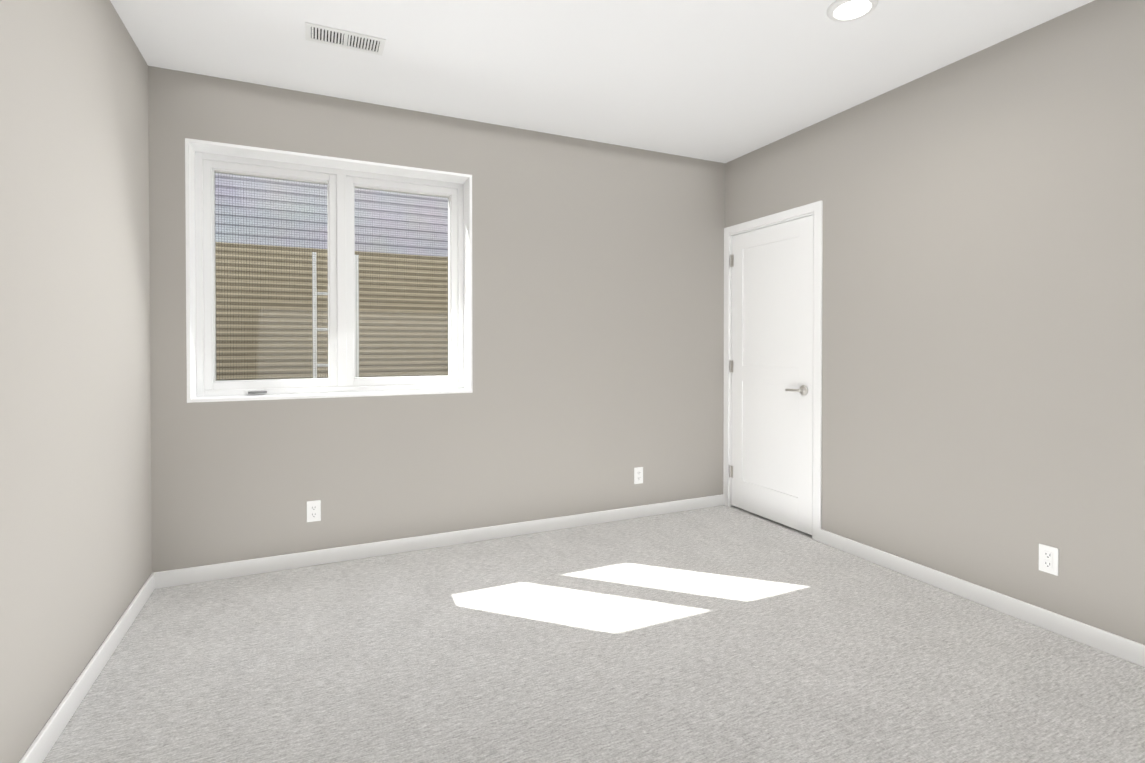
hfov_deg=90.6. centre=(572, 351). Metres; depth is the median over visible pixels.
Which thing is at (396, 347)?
window well
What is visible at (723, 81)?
ceiling
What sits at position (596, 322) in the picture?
wall
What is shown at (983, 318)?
wall
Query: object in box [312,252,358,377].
ladder
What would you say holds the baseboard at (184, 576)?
attached to the wall at (596, 322)
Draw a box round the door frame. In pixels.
[723,200,822,541]
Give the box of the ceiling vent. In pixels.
[305,22,385,55]
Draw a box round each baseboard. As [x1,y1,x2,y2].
[19,573,154,762]
[152,494,723,588]
[819,529,1144,666]
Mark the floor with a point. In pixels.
(722, 633)
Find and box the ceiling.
[110,0,1093,162]
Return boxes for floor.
[42,505,1144,762]
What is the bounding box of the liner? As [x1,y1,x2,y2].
[185,138,472,402]
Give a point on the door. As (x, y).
(771, 465)
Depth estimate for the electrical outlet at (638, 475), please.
4.00 m
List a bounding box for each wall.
[0,0,151,762]
[148,66,724,572]
[725,0,1144,644]
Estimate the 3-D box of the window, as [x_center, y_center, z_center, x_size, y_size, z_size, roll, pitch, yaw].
[-1.377,-0.416,3.374,1.448,1.310,0.114,0,1,-25]
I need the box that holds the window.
[195,151,463,396]
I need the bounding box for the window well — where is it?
[215,242,447,379]
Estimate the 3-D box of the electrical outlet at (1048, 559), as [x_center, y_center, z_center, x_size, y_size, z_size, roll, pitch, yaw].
[2.034,0.889,2.421,0.008,0.115,0.070,0,1,-25]
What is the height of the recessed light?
0.016 m
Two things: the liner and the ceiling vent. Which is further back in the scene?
the liner
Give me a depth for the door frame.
3.57 m
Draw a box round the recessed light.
[827,0,877,21]
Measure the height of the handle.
0.026 m
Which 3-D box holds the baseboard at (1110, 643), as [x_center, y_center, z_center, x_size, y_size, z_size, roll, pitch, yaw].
[2.187,1.151,2.085,0.014,0.082,3.144,0,1,-25]
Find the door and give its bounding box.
[729,215,813,534]
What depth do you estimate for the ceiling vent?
2.56 m
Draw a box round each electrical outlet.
[307,500,320,521]
[634,467,642,483]
[1039,543,1058,575]
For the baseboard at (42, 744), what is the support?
attached to the wall at (75, 494)
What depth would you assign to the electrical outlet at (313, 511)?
3.13 m
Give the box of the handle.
[245,390,266,394]
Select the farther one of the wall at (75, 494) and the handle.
the handle

